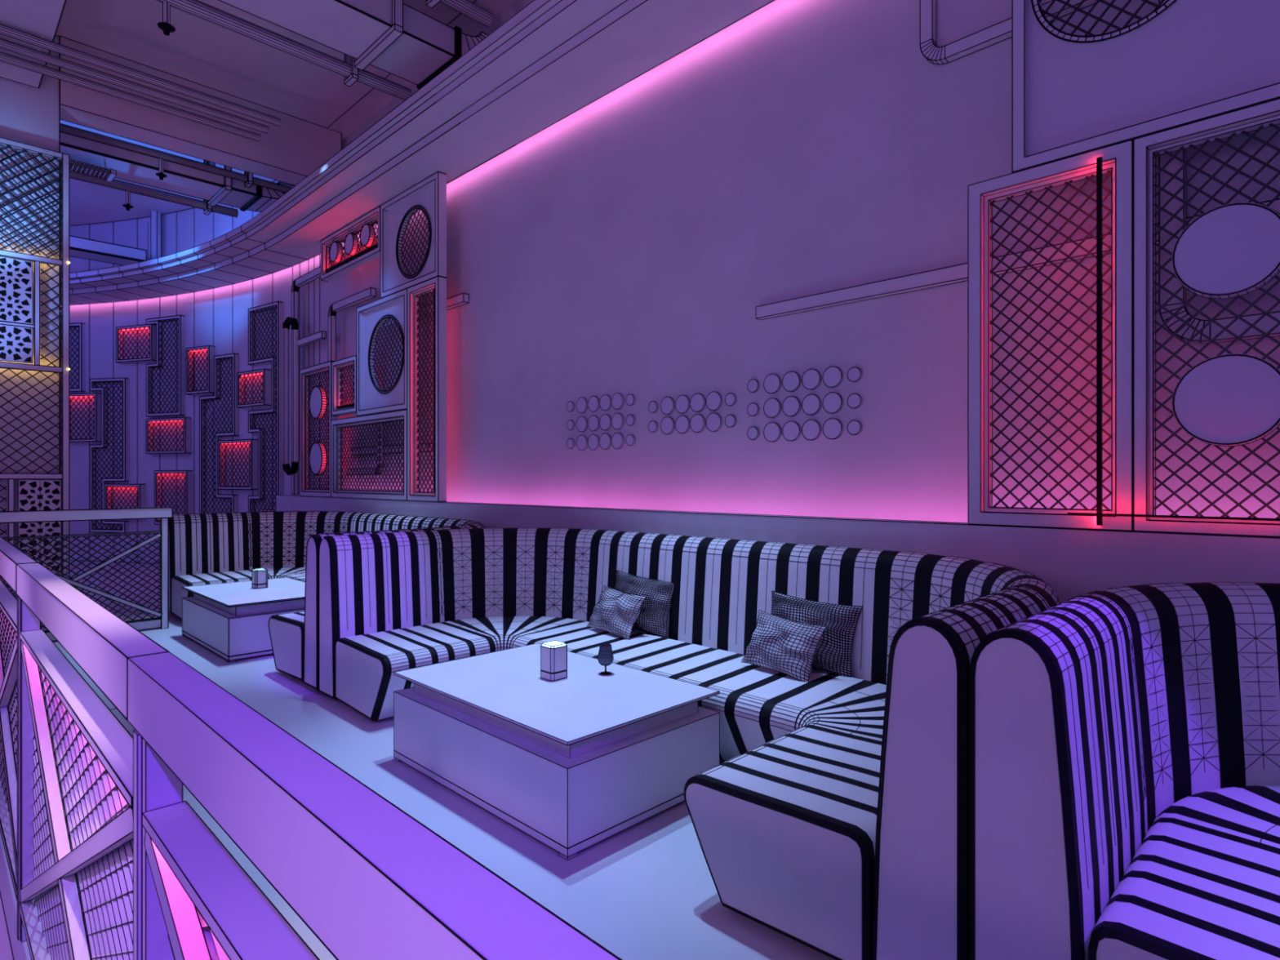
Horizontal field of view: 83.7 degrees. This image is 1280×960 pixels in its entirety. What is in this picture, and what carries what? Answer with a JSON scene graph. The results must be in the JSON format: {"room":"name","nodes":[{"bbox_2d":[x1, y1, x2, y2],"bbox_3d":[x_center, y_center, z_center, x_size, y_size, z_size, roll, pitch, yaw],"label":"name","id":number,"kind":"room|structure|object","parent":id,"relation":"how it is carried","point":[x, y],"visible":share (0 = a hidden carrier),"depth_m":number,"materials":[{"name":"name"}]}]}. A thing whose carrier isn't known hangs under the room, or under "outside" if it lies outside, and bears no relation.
{"room":"entertainment venue","nodes":[
{"label":"entertainment venue","id":0,"kind":"room"},
{"bbox_2d":[0,35,60,597],"bbox_3d":[-6.572,0.290,6.773,0.640,9.429,1.610,0,0,45],"label":"screen","id":1,"kind":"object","parent":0,"point":[29,115],"depth_m":6.97,"materials":[{"name":"paint"}]},
{"bbox_2d":[0,890,14,959],"bbox_3d":[-1.730,1.570,1.948,14.203,0.343,0.061,0,0,45],"label":"trim","id":2,"kind":"structure","parent":1,"relation":"attached to","point":[6,948],"depth_m":2.18,"materials":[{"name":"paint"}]},
{"bbox_2d":[0,0,66,88],"bbox_3d":[-2.112,-4.125,1.128,13.600,0.599,3.046,0,0,45],"label":"trim","id":3,"kind":"structure","parent":1,"relation":"attached to","point":[37,18],"depth_m":5.99,"materials":[{"name":"paint"}]},
{"bbox_2d":[0,51,261,142],"bbox_3d":[-5.654,-3.780,6.400,0.079,0.099,4.160,0,0,45],"label":"tube","id":4,"kind":"object","parent":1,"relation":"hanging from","point":[33,66],"visible":1,"depth_m":6.98,"materials":[{"name":"paint"}]},
{"bbox_2d":[0,38,269,133],"bbox_3d":[-5.469,-3.780,6.218,0.079,0.099,4.160,0,0,45],"label":"tube","id":5,"kind":"object","parent":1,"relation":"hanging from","point":[6,45],"visible":1,"depth_m":6.78,"materials":[{"name":"paint"}]},
{"bbox_2d":[0,23,280,126],"bbox_3d":[-5.273,-3.780,6.045,0.079,0.099,4.190,0,0,45],"label":"tube","id":6,"kind":"object","parent":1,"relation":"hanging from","point":[5,30],"visible":1,"depth_m":6.60,"materials":[{"name":"paint"}]},
{"bbox_2d":[58,35,342,185],"bbox_3d":[-4.922,-4.080,8.236,0.390,0.689,2.810,0,0,45],"label":"beam","id":7,"kind":"structure","parent":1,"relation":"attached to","point":[291,151],"depth_m":8.01,"materials":[{"name":"paint"}]},
{"bbox_2d":[60,180,341,564],"bbox_3d":[-9.336,-1.510,11.545,11.814,5.823,1.762,0,0,14],"label":"wall","id":8,"kind":"structure","parent":0,"point":[218,317],"depth_m":11.74,"materials":[{"name":"paint"}]},
{"bbox_2d":[70,322,85,391],"bbox_3d":[-9.911,-2.115,12.375,0.656,1.186,0.085,0,0,10],"label":"lattice","id":9,"kind":"object","parent":8,"relation":"attached to","point":[82,326],"visible":0.42,"depth_m":12.32,"materials":[{"name":"paint"}]},
{"bbox_2d":[70,392,101,442],"bbox_3d":[-9.596,-1.070,12.298,0.706,0.836,0.115,0,0,12],"label":"box","id":10,"kind":"object","parent":8,"relation":"attached to","point":[97,397],"visible":0.73,"depth_m":12.24,"materials":[{"name":"paint"}]},
{"bbox_2d":[70,235,146,265],"bbox_3d":[-9.393,-3.603,10.404,0.530,0.212,3.618,0,0,45],"label":"air duct","id":11,"kind":"object","parent":8,"relation":"attached to","point":[80,247],"visible":0.49,"depth_m":11.22,"materials":[{"name":"paint"}]},
{"bbox_2d":[89,377,128,533],"bbox_3d":[-9.049,-0.420,12.187,0.786,2.636,0.090,0,0,15],"label":"lattice","id":12,"kind":"object","parent":8,"relation":"attached to","point":[93,387],"visible":0.98,"depth_m":12.17,"materials":[{"name":"paint"}]},
{"bbox_2d":[103,483,146,508],"bbox_3d":[-8.704,0.355,12.073,0.816,0.586,0.115,0,0,16],"label":"box","id":13,"kind":"object","parent":8,"relation":"attached to","point":[108,488],"visible":0.61,"depth_m":12.04,"materials":[{"name":"paint"}]},
{"bbox_2d":[115,324,155,363],"bbox_3d":[-8.452,-2.285,11.996,0.826,0.606,0.115,0,0,18],"label":"box","id":14,"kind":"object","parent":8,"relation":"attached to","point":[120,331],"visible":1,"depth_m":11.96,"materials":[{"name":"paint"}]},
{"bbox_2d":[147,210,161,260],"bbox_3d":[-8.039,-3.830,11.832,0.345,1.160,0.152,0,0,45],"label":"column","id":15,"kind":"structure","parent":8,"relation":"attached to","point":[154,227],"depth_m":11.71,"materials":[{"name":"paint"}]},
{"bbox_2d":[146,315,185,417],"bbox_3d":[-7.835,-1.870,11.798,0.826,1.636,0.091,0,0,21],"label":"lattice","id":16,"kind":"object","parent":8,"relation":"attached to","point":[180,318],"visible":1,"depth_m":11.76,"materials":[{"name":"paint"}]},
{"bbox_2d":[145,417,191,453],"bbox_3d":[-7.754,-0.725,11.746,0.956,0.586,0.116,0,0,21],"label":"box","id":17,"kind":"object","parent":8,"relation":"attached to","point":[149,424],"visible":1,"depth_m":11.70,"materials":[{"name":"paint"}]},
{"bbox_2d":[154,470,193,524],"bbox_3d":[-7.642,0.290,11.704,0.796,0.896,0.115,0,0,22],"label":"box","id":18,"kind":"object","parent":8,"relation":"attached to","point":[158,477],"visible":0.65,"depth_m":11.65,"materials":[{"name":"paint"}]},
{"bbox_2d":[185,345,215,395],"bbox_3d":[-7.040,-1.752,11.443,0.596,0.751,0.115,0,0,25],"label":"box","id":19,"kind":"object","parent":8,"relation":"attached to","point":[211,350],"visible":0.98,"depth_m":11.40,"materials":[{"name":"paint"}]},
{"bbox_2d":[199,352,239,513],"bbox_3d":[-6.633,-0.655,11.255,0.916,2.606,0.093,0,0,28],"label":"lattice","id":20,"kind":"object","parent":8,"relation":"attached to","point":[234,431],"visible":0.91,"depth_m":11.25,"materials":[{"name":"paint"}]},
{"bbox_2d":[217,439,257,489],"bbox_3d":[-6.189,-0.235,10.989,0.916,0.766,0.116,0,0,30],"label":"box","id":21,"kind":"object","parent":8,"relation":"attached to","point":[221,444],"visible":0.98,"depth_m":10.93,"materials":[{"name":"paint"}]},
{"bbox_2d":[236,368,271,408],"bbox_3d":[-5.822,-1.373,10.769,0.756,0.541,0.115,0,0,32],"label":"box","id":22,"kind":"object","parent":8,"relation":"attached to","point":[266,373],"visible":1,"depth_m":10.71,"materials":[{"name":"paint"}]},
{"bbox_2d":[248,301,283,511],"bbox_3d":[-5.566,-0.990,10.622,0.846,3.216,0.091,0,0,34],"label":"lattice","id":23,"kind":"object","parent":8,"relation":"attached to","point":[277,362],"visible":0.92,"depth_m":10.51,"materials":[{"name":"paint"}]},
{"bbox_2d":[320,205,380,281],"bbox_3d":[-3.399,-2.760,8.438,1.637,0.502,0.100,0,0,45],"label":"lattice","id":24,"kind":"object","parent":8,"relation":"attached to","point":[332,248],"visible":0.94,"depth_m":8.39,"materials":[{"name":"paint"}]},
{"bbox_2d":[324,243,377,272],"bbox_3d":[-3.398,-2.611,8.435,1.450,0.028,0.055,0,0,45],"label":"bar","id":25,"kind":"object","parent":24,"relation":"attached to","point":[375,246],"visible":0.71,"depth_m":8.40,"materials":[{"name":"black"}]},
{"bbox_2d":[70,0,775,305],"bbox_3d":[-3.293,-3.126,6.841,23.349,0.246,3.633,0,0,34],"label":"trim","id":26,"kind":"structure","parent":8,"relation":"attached to","point":[551,60],"depth_m":6.09,"materials":[{"name":"paint"}]},
{"bbox_2d":[56,0,516,225],"bbox_3d":[-4.802,-4.466,4.744,22.500,0.108,10.000,0,0,45],"label":"ceiling","id":27,"kind":"structure","parent":0,"point":[199,51],"depth_m":7.56,"materials":[{"name":"paint"}]},
{"bbox_2d":[70,160,238,217],"bbox_3d":[-6.282,-4.002,9.094,0.173,0.846,2.090,0,0,45],"label":"pipe","id":28,"kind":"object","parent":27,"relation":"hanging from","point":[117,184],"visible":0.58,"depth_m":9.18,"materials":[{"name":"metal"}]},
{"bbox_2d":[60,123,291,193],"bbox_3d":[-5.480,-4.088,8.618,0.157,0.673,2.540,0,0,45],"label":"pipe","id":29,"kind":"object","parent":27,"relation":"hanging from","point":[247,178],"visible":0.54,"depth_m":8.50,"materials":[{"name":"metal"}]},
{"bbox_2d":[60,132,294,212],"bbox_3d":[-5.743,-4.034,8.949,0.763,0.781,2.656,0,0,45],"label":"air duct","id":30,"kind":"object","parent":27,"relation":"hanging from","point":[131,166],"visible":0.59,"depth_m":8.80,"materials":[{"name":"metal"}]},
{"bbox_2d":[70,159,116,182],"bbox_3d":[-6.429,-3.632,8.248,0.308,0.133,0.588,0,0,45],"label":"grille","id":31,"kind":"object","parent":30,"relation":"hanging from","point":[112,174],"visible":0.68,"depth_m":8.30,"materials":[{"name":"metal"}]},
{"bbox_2d":[155,0,411,100],"bbox_3d":[-3.892,-3.999,5.110,0.179,0.847,4.800,0,0,45],"label":"pipe","id":32,"kind":"object","parent":27,"relation":"hanging from","point":[351,74],"visible":0.82,"depth_m":6.02,"materials":[{"name":"metal"}]},
{"bbox_2d":[156,0,175,35],"bbox_3d":[-3.590,-3.498,5.416,0.114,0.235,0.120,0,0,45],"label":"sprinkler","id":33,"kind":"object","parent":32,"relation":"hanging from","point":[166,25],"visible":1,"depth_m":5.40,"materials":[{"name":"paint"}]},
{"bbox_2d":[217,0,488,88],"bbox_3d":[-3.339,-4.034,4.951,0.759,0.777,5.361,0,0,45],"label":"air duct","id":34,"kind":"object","parent":27,"relation":"hanging from","point":[395,37],"visible":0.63,"depth_m":5.95,"materials":[{"name":"metal"}]},
{"bbox_2d":[426,0,493,27],"bbox_3d":[-3.068,-4.164,4.436,0.179,0.517,5.000,0,0,45],"label":"pipe","id":35,"kind":"object","parent":27,"relation":"hanging from","point":[470,10],"visible":1,"depth_m":6.03,"materials":[{"name":"metal"}]},
{"bbox_2d":[0,560,835,959],"bbox_3d":[-2.933,1.538,5.568,21.000,0.284,3.400,0,0,45],"label":"floor","id":36,"kind":"structure","parent":0,"point":[646,891],"depth_m":2.70,"materials":[{"name":"white"}]},
{"bbox_2d":[0,536,40,942],"bbox_3d":[-2.486,0.831,2.801,1.771,1.141,0.059,0,0,45],"label":"railing","id":37,"kind":"object","parent":36,"relation":"on","point":[16,728],"visible":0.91,"depth_m":2.38,"materials":[{"name":"metal"}]},
{"bbox_2d":[0,137,70,594],"bbox_3d":[-6.280,-0.910,6.984,0.776,4.628,1.022,0,0,45],"label":"partition","id":38,"kind":"object","parent":36,"relation":"on","point":[16,326],"visible":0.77,"depth_m":6.91,"materials":[{"name":"paint"}]},
{"bbox_2d":[0,506,173,642],"bbox_3d":[-4.948,0.832,6.274,0.066,1.147,1.438,0,0,45],"label":"railing","id":39,"kind":"object","parent":36,"relation":"on","point":[164,513],"visible":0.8,"depth_m":6.47,"materials":[{"name":"metal"}]},
{"bbox_2d":[16,562,182,959],"bbox_3d":[-1.298,0.831,1.627,1.769,1.139,0.058,0,0,45],"label":"railing","id":40,"kind":"object","parent":36,"relation":"on","point":[91,895],"visible":0.98,"depth_m":1.45,"materials":[{"name":"paint"}]},
{"bbox_2d":[182,577,305,662],"bbox_3d":[-3.324,1.182,6.277,1.369,0.443,0.905,0,0,45],"label":"coffee table","id":41,"kind":"object","parent":36,"relation":"on","point":[230,620],"visible":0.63,"depth_m":5.80,"materials":[{"name":"paint"}]},
{"bbox_2d":[251,568,267,588],"bbox_3d":[-3.405,0.882,6.400,0.111,0.174,0.111,0,0,45],"label":"table lamp","id":42,"kind":"object","parent":41,"relation":"on","point":[259,575],"visible":1,"depth_m":6.37,"materials":[{"name":"glass"}]},
{"bbox_2d":[168,511,484,691],"bbox_3d":[-2.917,0.867,6.663,4.052,1.027,1.741,0,0,45],"label":"sofa","id":43,"kind":"object","parent":36,"relation":"on","point":[206,548],"visible":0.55,"depth_m":7.45,"materials":[{"name":"white fabric"}]},
{"bbox_2d":[127,651,622,959],"bbox_3d":[-0.110,0.831,0.453,1.768,1.138,0.057,0,0,45],"label":"railing","id":44,"kind":"object","parent":36,"relation":"on","point":[370,880],"visible":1,"depth_m":0.62,"materials":[{"name":"paint"}]},
{"bbox_2d":[393,643,719,860],"bbox_3d":[-0.435,1.182,3.424,1.364,0.439,0.900,0,0,45],"label":"coffee table","id":45,"kind":"object","parent":36,"relation":"on","point":[576,762],"visible":0.86,"depth_m":3.04,"materials":[{"name":"paint"}]},
{"bbox_2d":[540,640,567,680],"bbox_3d":[-0.421,0.882,3.494,0.107,0.170,0.107,0,0,45],"label":"table lamp","id":46,"kind":"object","parent":45,"relation":"on","point":[553,654],"visible":1,"depth_m":3.46,"materials":[{"name":"paint"}]},
{"bbox_2d":[597,643,613,675],"bbox_3d":[-0.172,0.892,3.561,0.080,0.144,0.080,0,0,45],"label":"goblet","id":47,"kind":"object","parent":45,"relation":"on","point":[605,656],"visible":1,"depth_m":3.54,"materials":[{"name":"clear glass"}]},
{"bbox_2d":[319,527,1059,959],"bbox_3d":[-0.028,0.868,3.810,4.052,1.025,1.738,0,0,45],"label":"sofa","id":48,"kind":"object","parent":36,"relation":"on","point":[834,820],"visible":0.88,"depth_m":3.24,"materials":[{"name":"white fabric"}]},
{"bbox_2d":[586,585,646,639],"bbox_3d":[-0.159,0.843,4.561,0.175,0.291,0.443,0,0,-44],"label":"throw pillow","id":49,"kind":"object","parent":48,"relation":"on","point":[615,612],"visible":1,"depth_m":4.49,"materials":[{"name":"fabric"}]},
{"bbox_2d":[613,569,674,638],"bbox_3d":[0.003,0.799,4.632,0.544,0.382,0.168,0,0,41],"label":"throw pillow","id":50,"kind":"object","parent":48,"relation":"on","point":[652,617],"visible":0.73,"depth_m":4.51,"materials":[{"name":"fabric"}]},
{"bbox_2d":[741,609,826,682],"bbox_3d":[0.728,0.843,3.651,0.178,0.286,0.427,0,0,-38],"label":"throw pillow","id":51,"kind":"object","parent":48,"relation":"on","point":[786,646],"visible":1,"depth_m":3.59,"materials":[{"name":"fabric"}]},
{"bbox_2d":[770,590,862,677],"bbox_3d":[0.887,0.799,3.734,0.544,0.382,0.195,0,0,45],"label":"throw pillow","id":52,"kind":"object","parent":48,"relation":"on","point":[833,654],"visible":0.53,"depth_m":3.61,"materials":[{"name":"fabric"}]},
{"bbox_2d":[969,582,1279,959],"bbox_3d":[2.860,0.868,0.957,4.052,1.024,1.738,0,0,45],"label":"sofa","id":53,"kind":"object","parent":36,"relation":"on","point":[1125,741],"visible":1,"depth_m":1.77,"materials":[{"name":"white fabric"}]},
{"bbox_2d":[341,0,1279,522],"bbox_3d":[1.076,-1.510,4.504,13.800,5.820,0.150,0,0,45],"label":"wall","id":54,"kind":"structure","parent":0,"point":[632,243],"depth_m":4.57,"materials":[{"name":"paint"}]},
{"bbox_2d":[328,287,376,360],"bbox_3d":[-3.559,-1.853,8.794,1.237,0.797,0.072,0,0,45],"label":"conduit","id":55,"kind":"object","parent":54,"relation":"attached to","point":[367,294],"visible":0.94,"depth_m":9.07,"materials":[{"name":"paint"}]},
{"bbox_2d":[346,423,384,475],"bbox_3d":[-3.312,-0.435,8.607,0.882,0.742,0.062,0,0,45],"label":"conduit","id":56,"kind":"object","parent":54,"relation":"attached to","point":[377,425],"visible":0.41,"depth_m":8.32,"materials":[{"name":"metal"}]},
{"bbox_2d":[351,442,433,456],"bbox_3d":[-2.907,-0.350,8.291,1.902,0.097,0.062,0,0,45],"label":"conduit","id":57,"kind":"object","parent":54,"relation":"attached to","point":[428,445],"visible":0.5,"depth_m":8.20,"materials":[{"name":"metal"}]},
{"bbox_2d":[419,293,469,319],"bbox_3d":[-2.146,-1.815,7.532,1.170,0.095,0.070,0,0,45],"label":"conduit","id":58,"kind":"object","parent":54,"relation":"attached to","point":[462,299],"visible":0.44,"depth_m":7.24,"materials":[{"name":"paint"}]},
{"bbox_2d":[611,392,624,409],"bbox_3d":[-0.174,-0.619,5.617,0.131,0.131,0.023,0,0,45],"label":"disc","id":59,"kind":"object","parent":54,"relation":"attached to","point":[618,399],"visible":1,"depth_m":5.61,"materials":[{"name":"paint"}]},
{"bbox_2d":[611,432,624,448],"bbox_3d":[-0.174,-0.308,5.617,0.131,0.131,0.023,0,0,45],"label":"disc","id":60,"kind":"object","parent":54,"relation":"attached to","point":[617,439],"visible":1,"depth_m":5.61,"materials":[{"name":"paint"}]},
{"bbox_2d":[660,416,675,434],"bbox_3d":[0.204,-0.399,5.244,0.133,0.133,0.023,0,0,45],"label":"disc","id":61,"kind":"object","parent":54,"relation":"attached to","point":[668,424],"visible":1,"depth_m":5.23,"materials":[{"name":"paint"}]},
{"bbox_2d":[660,396,675,414],"bbox_3d":[0.204,-0.545,5.244,0.133,0.133,0.023,0,0,45],"label":"disc","id":62,"kind":"object","parent":54,"relation":"attached to","point":[668,403],"visible":1,"depth_m":5.23,"materials":[{"name":"paint"}]},
{"bbox_2d":[675,415,690,433],"bbox_3d":[0.308,-0.399,5.141,0.133,0.133,0.023,0,0,45],"label":"disc","id":63,"kind":"object","parent":54,"relation":"attached to","point":[682,422],"visible":1,"depth_m":5.13,"materials":[{"name":"paint"}]},
{"bbox_2d":[675,395,690,413],"bbox_3d":[0.308,-0.545,5.141,0.133,0.133,0.023,0,0,45],"label":"disc","id":64,"kind":"object","parent":54,"relation":"attached to","point":[682,406],"visible":1,"depth_m":5.13,"materials":[{"name":"paint"}]},
{"bbox_2d":[689,413,706,432],"bbox_3d":[0.409,-0.399,5.041,0.133,0.133,0.023,0,0,45],"label":"disc","id":65,"kind":"object","parent":54,"relation":"attached to","point":[698,422],"visible":1,"depth_m":5.03,"materials":[{"name":"paint"}]},
{"bbox_2d":[689,393,706,412],"bbox_3d":[0.409,-0.545,5.041,0.133,0.133,0.023,0,0,45],"label":"disc","id":66,"kind":"object","parent":54,"relation":"attached to","point":[698,401],"visible":1,"depth_m":5.03,"materials":[{"name":"paint"}]},
{"bbox_2d":[706,412,722,431],"bbox_3d":[0.512,-0.399,4.939,0.133,0.133,0.023,0,0,45],"label":"disc","id":67,"kind":"object","parent":54,"relation":"attached to","point":[713,420],"visible":1,"depth_m":4.93,"materials":[{"name":"paint"}]},
{"bbox_2d":[706,391,722,410],"bbox_3d":[0.512,-0.545,4.939,0.133,0.133,0.023,0,0,45],"label":"disc","id":68,"kind":"object","parent":54,"relation":"attached to","point":[713,399],"visible":1,"depth_m":4.93,"materials":[{"name":"paint"}]},
{"bbox_2d":[763,397,782,417],"bbox_3d":[0.854,-0.464,4.602,0.129,0.129,0.023,0,0,45],"label":"disc","id":69,"kind":"object","parent":54,"relation":"attached to","point":[772,407],"visible":1,"depth_m":4.59,"materials":[{"name":"paint"}]},
{"bbox_2d":[763,422,782,442],"bbox_3d":[0.854,-0.308,4.602,0.129,0.129,0.023,0,0,45],"label":"disc","id":70,"kind":"object","parent":54,"relation":"attached to","point":[772,431],"visible":1,"depth_m":4.59,"materials":[{"name":"paint"}]},
{"bbox_2d":[763,373,782,393],"bbox_3d":[0.854,-0.620,4.602,0.129,0.129,0.023,0,0,45],"label":"disc","id":71,"kind":"object","parent":54,"relation":"attached to","point":[772,383],"visible":1,"depth_m":4.59,"materials":[{"name":"paint"}]},
{"bbox_2d":[275,494,1279,603],"bbox_3d":[0.389,0.808,4.851,15.265,1.189,0.319,0,0,45],"label":"trim","id":72,"kind":"structure","parent":54,"relation":"attached to","point":[1073,562],"depth_m":3.46,"materials":[{"name":"paint"}]},
{"bbox_2d":[299,360,338,497],"bbox_3d":[-4.115,-0.624,9.146,1.023,1.685,0.101,0,0,45],"label":"lattice","id":73,"kind":"object","parent":72,"relation":"on","point":[313,403],"visible":0.9,"depth_m":9.19,"materials":[{"name":"paint"}]},
{"bbox_2d":[290,236,377,494],"bbox_3d":[-3.826,-1.288,9.001,2.908,2.988,0.073,0,0,45],"label":"conduit","id":74,"kind":"object","parent":72,"relation":"on","point":[315,273],"visible":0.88,"depth_m":9.95,"materials":[{"name":"metal"}]},
{"bbox_2d":[282,316,299,475],"bbox_3d":[-4.827,-1.160,9.869,0.281,2.194,0.100,0,0,27],"label":"pipe","id":75,"kind":"object","parent":74,"relation":"attached to","point":[289,321],"visible":1,"depth_m":9.82,"materials":[{"name":"metal"}]},
{"bbox_2d":[297,330,326,347],"bbox_3d":[-4.443,-1.880,9.590,1.013,0.098,0.063,0,0,45],"label":"conduit","id":76,"kind":"object","parent":75,"relation":"attached to","point":[320,335],"visible":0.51,"depth_m":9.47,"materials":[{"name":"paint"}]},
{"bbox_2d":[330,408,406,500],"bbox_3d":[-3.070,-0.259,8.112,1.931,0.953,0.099,0,0,45],"label":"lattice","id":77,"kind":"object","parent":72,"relation":"on","point":[336,425],"visible":0.77,"depth_m":8.13,"materials":[{"name":"paint"}]},
{"bbox_2d":[356,288,406,416],"bbox_3d":[-2.808,-1.363,7.858,1.210,1.255,0.105,0,0,45],"label":"speaker","id":78,"kind":"object","parent":77,"relation":"on","point":[371,398],"visible":0.94,"depth_m":7.95,"materials":[{"name":"paint"}]},
{"bbox_2d":[331,355,356,416],"bbox_3d":[-3.495,-1.115,8.532,0.707,0.662,0.100,0,0,45],"label":"lattice","id":79,"kind":"object","parent":78,"relation":"attached to","point":[337,389],"visible":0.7,"depth_m":8.62,"materials":[{"name":"paint"}]},
{"bbox_2d":[406,275,446,502],"bbox_3d":[-2.157,-0.886,7.211,0.635,2.207,0.098,0,0,45],"label":"lattice","id":80,"kind":"object","parent":72,"relation":"on","point":[414,293],"visible":0.98,"depth_m":7.24,"materials":[{"name":"paint"}]},
{"bbox_2d":[380,171,446,297],"bbox_3d":[-2.370,-2.498,7.426,1.240,1.025,0.105,0,0,45],"label":"speaker","id":81,"kind":"object","parent":80,"relation":"on","point":[428,196],"visible":1,"depth_m":7.41,"materials":[{"name":"paint"}]},
{"bbox_2d":[433,288,435,492],"bbox_3d":[-2.008,-0.885,7.061,0.026,2.010,0.055,0,0,45],"label":"bar","id":82,"kind":"object","parent":80,"relation":"attached to","point":[433,288],"visible":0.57,"depth_m":7.04,"materials":[{"name":"black"}]},
{"bbox_2d":[967,139,1133,531],"bbox_3d":[1.852,-0.605,3.250,0.668,1.639,0.093,0,0,45],"label":"lattice","id":83,"kind":"object","parent":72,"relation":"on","point":[1117,158],"visible":0.96,"depth_m":3.25,"materials":[{"name":"paint"}]},
{"bbox_2d":[1096,156,1102,525],"bbox_3d":[1.967,-0.593,3.059,0.019,1.575,0.014,0,0,45],"label":"bar","id":84,"kind":"object","parent":83,"relation":"attached to","point":[1099,160],"visible":1,"depth_m":3.05,"materials":[{"name":"black metal"}]},
{"bbox_2d":[1066,512,1279,520],"bbox_3d":[2.237,0.146,2.734,1.060,0.010,0.014,0,0,45],"label":"bar","id":85,"kind":"object","parent":83,"relation":"attached to","point":[1068,513],"visible":1,"depth_m":2.83,"materials":[{"name":"black"}]},
{"bbox_2d":[1133,97,1279,537],"bbox_3d":[2.444,-0.605,2.666,0.995,1.639,0.093,0,0,45],"label":"lattice","id":86,"kind":"object","parent":72,"relation":"on","point":[1230,251],"visible":0.99,"depth_m":2.83,"materials":[{"name":"paint"}]},
{"bbox_2d":[1011,0,1279,173],"bbox_3d":[2.280,-2.214,2.834,1.465,1.577,0.103,0,0,45],"label":"speaker","id":87,"kind":"object","parent":86,"relation":"on","point":[1183,62],"visible":0.99,"depth_m":3.02,"materials":[{"name":"paint"}]},
{"bbox_2d":[782,371,800,391],"bbox_3d":[0.955,-0.620,4.502,0.129,0.129,0.023,0,0,45],"label":"disc","id":88,"kind":"object","parent":54,"relation":"attached to","point":[791,381],"visible":1,"depth_m":4.49,"materials":[{"name":"paint"}]},
{"bbox_2d":[782,420,800,441],"bbox_3d":[0.955,-0.308,4.502,0.129,0.129,0.023,0,0,45],"label":"disc","id":89,"kind":"object","parent":54,"relation":"attached to","point":[791,430],"visible":1,"depth_m":4.49,"materials":[{"name":"paint"}]},
{"bbox_2d":[782,395,800,416],"bbox_3d":[0.955,-0.464,4.502,0.129,0.129,0.023,0,0,45],"label":"disc","id":90,"kind":"object","parent":54,"relation":"attached to","point":[791,406],"visible":1,"depth_m":4.49,"materials":[{"name":"paint"}]},
{"bbox_2d":[801,368,821,390],"bbox_3d":[1.057,-0.620,4.401,0.129,0.129,0.023,0,0,45],"label":"disc","id":91,"kind":"object","parent":54,"relation":"attached to","point":[811,378],"visible":1,"depth_m":4.39,"materials":[{"name":"paint"}]},
{"bbox_2d":[801,394,821,415],"bbox_3d":[1.057,-0.464,4.401,0.129,0.129,0.023,0,0,45],"label":"disc","id":92,"kind":"object","parent":54,"relation":"attached to","point":[811,403],"visible":1,"depth_m":4.39,"materials":[{"name":"paint"}]},
{"bbox_2d":[801,419,821,440],"bbox_3d":[1.057,-0.308,4.401,0.129,0.129,0.023,0,0,45],"label":"disc","id":93,"kind":"object","parent":54,"relation":"attached to","point":[811,428],"visible":1,"depth_m":4.39,"materials":[{"name":"paint"}]},
{"bbox_2d":[822,391,843,413],"bbox_3d":[1.160,-0.464,4.299,0.129,0.129,0.023,0,0,45],"label":"disc","id":94,"kind":"object","parent":54,"relation":"attached to","point":[833,402],"visible":1,"depth_m":4.29,"materials":[{"name":"paint"}]},
{"bbox_2d":[822,365,843,387],"bbox_3d":[1.160,-0.620,4.299,0.129,0.129,0.023,0,0,45],"label":"disc","id":95,"kind":"object","parent":54,"relation":"attached to","point":[833,376],"visible":1,"depth_m":4.29,"materials":[{"name":"paint"}]},
{"bbox_2d":[822,417,843,439],"bbox_3d":[1.160,-0.308,4.299,0.129,0.129,0.023,0,0,45],"label":"disc","id":96,"kind":"object","parent":54,"relation":"attached to","point":[833,428],"visible":1,"depth_m":4.29,"materials":[{"name":"paint"}]},
{"bbox_2d":[847,366,862,382],"bbox_3d":[1.262,-0.620,4.199,0.089,0.089,0.023,0,0,45],"label":"disc","id":97,"kind":"object","parent":54,"relation":"attached to","point":[854,374],"visible":1,"depth_m":4.19,"materials":[{"name":"paint"}]},
{"bbox_2d":[847,419,862,435],"bbox_3d":[1.262,-0.308,4.199,0.089,0.089,0.023,0,0,45],"label":"disc","id":98,"kind":"object","parent":54,"relation":"attached to","point":[854,427],"visible":1,"depth_m":4.19,"materials":[{"name":"paint"}]},
{"bbox_2d":[847,393,862,408],"bbox_3d":[1.262,-0.464,4.199,0.089,0.089,0.023,0,0,45],"label":"disc","id":99,"kind":"object","parent":54,"relation":"attached to","point":[854,401],"visible":1,"depth_m":4.19,"materials":[{"name":"paint"}]},
{"bbox_2d":[919,0,1096,64],"bbox_3d":[2.252,-2.618,3.194,2.011,0.771,0.056,0,0,45],"label":"conduit","id":100,"kind":"object","parent":54,"relation":"attached to","point":[999,32],"visible":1,"depth_m":3.74,"materials":[{"name":"metal"}]},
{"bbox_2d":[755,198,1279,319],"bbox_3d":[1.868,-1.087,3.574,3.091,0.081,0.056,0,0,45],"label":"conduit","id":101,"kind":"object","parent":54,"relation":"attached to","point":[958,273],"visible":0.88,"depth_m":3.89,"materials":[{"name":"paint"}]},
{"bbox_2d":[1158,0,1279,343],"bbox_3d":[2.606,-1.364,2.760,0.978,1.578,0.055,0,0,45],"label":"conduit","id":102,"kind":"object","parent":54,"relation":"attached to","point":[1265,324],"visible":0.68,"depth_m":3.04,"materials":[{"name":"metal"}]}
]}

